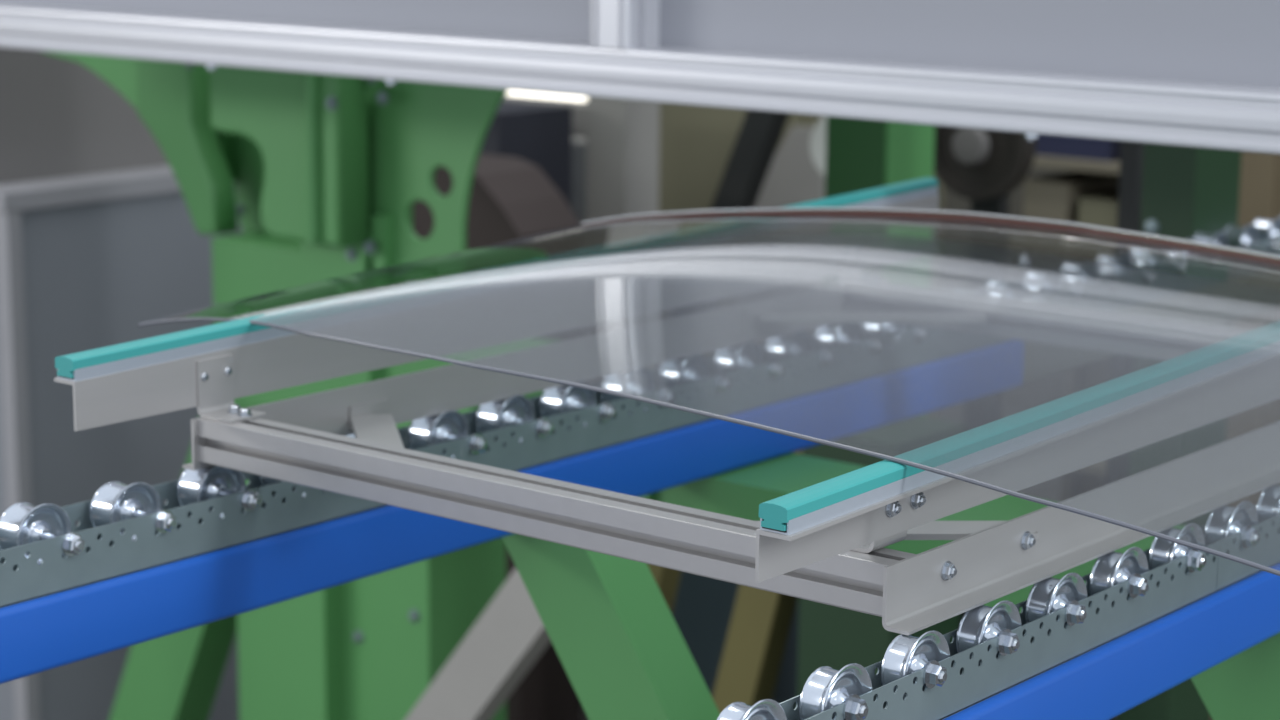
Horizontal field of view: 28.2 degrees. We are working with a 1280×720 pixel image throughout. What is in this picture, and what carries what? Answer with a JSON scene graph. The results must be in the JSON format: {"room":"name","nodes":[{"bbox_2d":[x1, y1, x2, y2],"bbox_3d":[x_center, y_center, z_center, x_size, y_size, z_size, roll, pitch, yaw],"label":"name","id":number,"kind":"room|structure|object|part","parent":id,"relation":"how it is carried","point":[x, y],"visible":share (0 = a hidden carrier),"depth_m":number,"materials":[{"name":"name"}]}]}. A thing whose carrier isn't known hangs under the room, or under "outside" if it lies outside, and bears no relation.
{"room":"factory floor","nodes":[
{"label":"factory floor","id":0,"kind":"room"},
{"bbox_2d":[506,90,586,101],"bbox_3d":[-0.183,-0.718,6.827,0.300,0.121,0.266,9,14,38],"label":"lamp","id":1,"kind":"object","parent":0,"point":[510,92],"visible":0.12,"depth_m":6.71,"materials":[{"name":"white ceramic"}]},
{"bbox_2d":[580,403,1060,719],"bbox_3d":[-0.131,1.225,4.912,14.000,0.100,12.000,9,14,38],"label":"floor","id":2,"kind":"structure","parent":0,"point":[1050,490],"depth_m":8.80,"materials":[{"name":"concrete"}]},
{"bbox_2d":[0,47,242,719],"bbox_3d":[-1.217,-0.296,6.260,0.862,2.350,1.475,9,14,38],"label":"wall panel","id":3,"kind":"object","parent":2,"relation":"on","point":[99,237],"visible":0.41,"depth_m":5.64,"materials":[{"name":"grey metal"}]},
{"bbox_3d":[-1.352,0.345,5.558,0.042,1.358,0.036,9,14,38],"label":"corner post","id":4,"kind":"part","parent":3,"relation":"part of","materials":[{"name":"grey metal"}]},
{"bbox_2d":[41,51,557,719],"bbox_3d":[-0.708,0.090,4.866,1.530,2.164,0.372,9,14,38],"label":"stand","id":5,"kind":"object","parent":2,"relation":"on","point":[329,172],"visible":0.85,"depth_m":4.69,"materials":[{"name":"green paint"}]},
{"bbox_3d":[-1.020,-0.711,5.053,0.610,0.670,0.050,9,14,38],"label":"arm","id":6,"kind":"part","parent":5,"relation":"part of","materials":[{"name":"green paint"}]},
{"bbox_3d":[-0.919,0.545,5.173,0.635,1.149,0.100,9,14,38],"label":"raking leg","id":7,"kind":"part","parent":5,"relation":"part of","materials":[{"name":"green paint"}]},
{"bbox_3d":[-0.625,-0.576,4.511,0.333,0.720,0.080,9,14,38],"label":"plate","id":8,"kind":"part","parent":5,"relation":"part of","materials":[{"name":"green paint"}]},
{"bbox_2d":[405,568,550,719],"bbox_3d":[-0.374,0.645,4.480,1.075,1.226,0.120,9,14,38],"label":"strut","id":9,"kind":"object","parent":2,"relation":"on","point":[510,635],"visible":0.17,"depth_m":4.32,"materials":[{"name":"grey metal"}]},
{"bbox_2d":[413,153,581,719],"bbox_3d":[-0.313,0.293,5.608,0.380,1.460,0.240,9,14,38],"label":"crate","id":10,"kind":"object","parent":2,"relation":"on","point":[511,198],"visible":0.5,"depth_m":5.46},
{"bbox_2d":[480,100,571,209],"bbox_3d":[-0.388,0.171,6.007,0.380,1.545,0.250,9,14,38],"label":"trolley","id":11,"kind":"object","parent":2,"relation":"on","point":[538,134],"visible":0.1,"depth_m":5.77,"materials":[{"name":"metal"}]},
{"bbox_2d":[572,137,585,336],"bbox_3d":[-0.142,0.093,6.795,0.290,1.400,0.415,9,14,38],"label":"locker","id":12,"kind":"object","parent":2,"relation":"on","point":[578,144],"visible":0.11,"depth_m":6.45,"materials":[{"name":"grey metal"}]},
{"bbox_3d":[-0.268,0.107,6.640,0.250,1.330,0.015,9,14,38],"label":"door","id":13,"kind":"part","parent":12,"relation":"part of","materials":[{"name":"grey metal"}]},
{"bbox_2d":[503,95,659,719],"bbox_3d":[-0.172,-0.075,6.090,0.450,2.000,0.120,9,14,38],"label":"metal post","id":14,"kind":"object","parent":2,"relation":"on","point":[622,136],"visible":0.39,"depth_m":5.87,"materials":[{"name":"grey metal"}]},
{"bbox_3d":[-0.214,-0.576,6.031,0.330,0.075,0.080,9,14,38],"label":"arm","id":15,"kind":"part","parent":14,"relation":"part of"},
{"bbox_3d":[-0.044,-0.054,5.989,0.120,2.000,0.120,9,14,38],"label":"post","id":16,"kind":"part","parent":14,"relation":"part of","materials":[{"name":"grey metal"}]},
{"bbox_2d":[502,534,719,719],"bbox_3d":[0.310,0.929,2.469,1.156,1.425,0.130,9,14,38],"label":"brace","id":17,"kind":"object","parent":2,"relation":"on","point":[609,623],"visible":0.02,"depth_m":2.60,"materials":[{"name":"green paint"}]},
{"bbox_2d":[0,288,1023,683],"bbox_3d":[-0.315,0.141,2.414,0.112,0.132,2.465,9,14,38],"label":"conveyor","id":18,"kind":"object","parent":17,"relation":"on","point":[135,568],"visible":0.76,"depth_m":2.50,"materials":[{"name":"blue metal"}]},
{"bbox_2d":[0,0,1279,153],"bbox_3d":[-0.001,-0.008,3.482,3.770,2.870,0.136,9,14,38],"label":"machine cover","id":19,"kind":"object","parent":2,"relation":"on","point":[1186,73],"visible":1,"depth_m":3.21,"materials":[{"name":"grey metal"}]},
{"bbox_3d":[-0.707,-1.006,3.882,1.769,0.956,0.008,9,14,38],"label":"panel","id":20,"kind":"part","parent":19,"relation":"part of","materials":[{"name":"grey metal"}]},
{"bbox_3d":[0.722,-0.771,2.747,1.777,0.956,0.008,9,14,38],"label":"panel","id":21,"kind":"part","parent":19,"relation":"part of","materials":[{"name":"grey metal"}]},
{"bbox_2d":[647,564,680,613],"bbox_3d":[-0.046,0.645,4.733,0.384,1.108,0.100,9,14,38],"label":"strut","id":22,"kind":"object","parent":2,"relation":"on","point":[667,580],"visible":0.02,"depth_m":4.61,"materials":[{"name":"yellow metal"}]},
{"bbox_2d":[580,110,789,706],"bbox_3d":[0.047,0.017,6.111,0.909,1.815,0.160,9,14,38],"label":"strut","id":23,"kind":"object","parent":2,"relation":"on","point":[760,133],"visible":0.04,"depth_m":5.83,"materials":[{"name":"black metal"}]},
{"bbox_2d":[672,571,798,708],"bbox_3d":[0.189,0.700,5.270,0.260,0.800,0.300,9,14,38],"label":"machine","id":24,"kind":"object","parent":2,"relation":"on","point":[703,607],"visible":0.05,"depth_m":5.10,"materials":[{"name":"grey metal"}]},
{"bbox_2d":[712,449,802,712],"bbox_3d":[0.126,0.658,4.201,0.442,1.289,0.100,9,14,38],"label":"strut","id":25,"kind":"object","parent":2,"relation":"on","point":[761,620],"visible":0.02,"depth_m":4.09,"materials":[{"name":"yellow metal"}]},
{"bbox_2d":[735,126,824,343],"bbox_3d":[0.334,0.165,6.242,0.250,1.480,0.020,9,14,38],"label":"guard","id":26,"kind":"object","parent":2,"relation":"on","point":[792,178],"visible":0.2,"depth_m":6.10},
{"bbox_2d":[658,103,944,418],"bbox_3d":[0.411,-0.234,6.670,0.500,2.100,0.615,9,14,38],"label":"tall cabinet","id":27,"kind":"object","parent":2,"relation":"on","point":[696,143],"visible":0.02,"depth_m":6.45,"materials":[{"name":"beige metal"}]},
{"bbox_3d":[0.223,-0.216,6.436,0.440,1.950,0.015,9,14,38],"label":"door","id":28,"kind":"part","parent":27,"relation":"part of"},
{"bbox_2d":[823,117,934,416],"bbox_3d":[0.447,0.059,4.911,0.200,2.200,0.240,9,14,38],"label":"column","id":29,"kind":"structure","parent":2,"relation":"on","point":[861,154],"depth_m":4.77,"materials":[{"name":"metal"}]},
{"bbox_3d":[0.502,0.067,4.870,0.008,2.100,0.155,9,14,38],"label":"plate","id":30,"kind":"part","parent":29,"relation":"part of","materials":[{"name":"green paint"}]},
{"bbox_2d":[797,416,965,695],"bbox_3d":[0.374,0.711,4.072,0.250,1.240,0.280,9,14,38],"label":"column","id":31,"kind":"structure","parent":2,"relation":"on","point":[834,637],"depth_m":3.93,"materials":[{"name":"metal"}]},
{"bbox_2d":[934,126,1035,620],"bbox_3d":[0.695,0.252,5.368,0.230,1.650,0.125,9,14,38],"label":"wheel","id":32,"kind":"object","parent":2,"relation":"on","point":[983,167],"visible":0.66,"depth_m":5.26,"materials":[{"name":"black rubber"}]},
{"bbox_2d":[1002,155,1119,500],"bbox_3d":[1.052,0.197,5.823,0.390,1.590,0.395,9,14,38],"label":"rack","id":33,"kind":"object","parent":2,"relation":"on","point":[1082,377],"visible":0.03,"depth_m":5.68,"materials":[{"name":"grey metal"}]},
{"bbox_3d":[0.801,0.201,5.792,0.030,1.590,0.030,9,14,38],"label":"post","id":34,"kind":"part","parent":33,"relation":"part of","materials":[{"name":"grey metal"}]},
{"bbox_2d":[1008,230,1115,256],"bbox_3d":[1.058,-0.269,5.734,0.390,0.020,0.380,9,14,38],"label":"shelf","id":35,"kind":"object","parent":33,"relation":"attached to","point":[1016,240],"depth_m":5.61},
{"bbox_2d":[1022,170,1118,241],"bbox_3d":[0.980,-0.350,5.750,0.110,0.130,0.270,9,14,38],"label":"storage box","id":36,"kind":"object","parent":33,"relation":"on","point":[1055,196],"visible":0.5,"depth_m":5.65,"materials":[{"name":"beige cardboard"}]},
{"bbox_3d":[1.028,0.149,6.067,0.030,1.590,0.030,9,14,38],"label":"post","id":37,"kind":"part","parent":33,"relation":"part of","materials":[{"name":"grey metal"}]},
{"bbox_2d":[1032,155,1119,173],"bbox_3d":[1.059,-0.451,5.699,0.390,0.020,0.380,9,14,38],"label":"shelf","id":38,"kind":"object","parent":33,"relation":"attached to","point":[1113,167],"depth_m":5.55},
{"bbox_2d":[1035,134,1120,161],"bbox_3d":[1.024,-0.518,5.689,0.210,0.114,0.260,9,14,38],"label":"storage box","id":39,"kind":"object","parent":33,"relation":"on","point":[1046,145],"visible":0.21,"depth_m":5.58,"materials":[{"name":"blue plastic"}]},
{"bbox_2d":[1078,460,1106,474],"bbox_3d":[1.053,0.202,5.826,0.390,0.020,0.380,9,14,38],"label":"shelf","id":40,"kind":"object","parent":33,"relation":"attached to","point":[1098,468],"depth_m":5.63,"materials":[{"name":"grey metal"}]},
{"bbox_2d":[1077,191,1118,247],"bbox_3d":[1.097,-0.316,5.660,0.130,0.100,0.270,9,14,38],"label":"storage box","id":41,"kind":"object","parent":33,"relation":"on","point":[1102,209],"visible":0.29,"depth_m":5.57,"materials":[{"name":"beige cardboard"}]},
{"bbox_2d":[1105,141,1143,719],"bbox_3d":[0.814,0.176,4.328,0.120,2.200,0.120,9,14,38],"label":"post","id":42,"kind":"object","parent":2,"relation":"on","point":[1131,154],"visible":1,"depth_m":4.23,"materials":[{"name":"metal"}]},
{"bbox_2d":[1117,143,1241,719],"bbox_3d":[0.844,0.236,4.021,0.160,2.200,0.230,9,14,38],"label":"column","id":43,"kind":"structure","parent":2,"relation":"on","point":[1187,191],"depth_m":3.90,"materials":[{"name":"green metal"}]},
{"bbox_2d":[984,218,1279,382],"bbox_3d":[0.894,-0.136,3.890,0.109,0.132,1.379,9,14,38],"label":"conveyor","id":44,"kind":"object","parent":43,"relation":"attached to","point":[1159,282],"visible":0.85,"depth_m":3.66,"materials":[{"name":"metal"}]},
{"bbox_2d":[1191,633,1279,719],"bbox_3d":[0.947,0.993,2.171,1.164,1.425,0.140,9,14,38],"label":"brace","id":45,"kind":"object","parent":2,"relation":"on","point":[1246,685],"visible":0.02,"depth_m":2.31,"materials":[{"name":"green paint"}]},
{"bbox_2d":[717,485,1279,719],"bbox_3d":[0.601,0.163,2.340,0.070,0.134,3.500,9,14,38],"label":"conveyor","id":46,"kind":"object","parent":45,"relation":"on","point":[1142,624],"visible":0.96,"depth_m":2.00,"materials":[{"name":"metal"}]},
{"bbox_2d":[54,177,1279,634],"bbox_3d":[0.235,-0.009,2.486,0.800,0.153,1.370,9,14,38],"label":"carriage","id":47,"kind":"object","parent":46,"relation":"on","point":[823,542],"visible":0.99,"depth_m":2.25,"materials":[{"name":"metal"}]},
{"bbox_2d":[137,207,1279,575],"bbox_3d":[0.236,-0.030,2.379,1.337,0.094,0.936,9,14,38],"label":"windshield","id":48,"kind":"object","parent":47,"relation":"on","point":[643,233],"visible":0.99,"depth_m":2.65,"materials":[{"name":"clear glass"}]},
{"bbox_2d":[642,453,1185,612],"bbox_3d":[0.374,0.211,2.707,0.845,0.104,0.180,9,14,38],"label":"cross beam","id":49,"kind":"structure","parent":46,"relation":"attached to","point":[739,492],"depth_m":2.82,"materials":[{"name":"green metal"}]},
{"bbox_3d":[0.061,0.160,2.955,0.012,0.104,0.180,9,14,38],"label":"plate","id":50,"kind":"part","parent":49,"relation":"part of","materials":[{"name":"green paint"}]},
{"bbox_2d":[1211,151,1279,719],"bbox_3d":[1.349,0.068,5.429,0.165,2.000,0.415,9,14,38],"label":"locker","id":51,"kind":"object","parent":2,"relation":"on","point":[1259,194],"visible":0.17,"depth_m":5.18,"materials":[{"name":"metal"}]},
{"bbox_2d":[941,166,1073,412],"bbox_3d":[3.106,-2.106,8.297,14.000,5.200,0.200,9,14,38],"label":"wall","id":52,"kind":"structure","parent":0,"point":[956,235],"depth_m":9.90,"materials":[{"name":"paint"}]}
]}

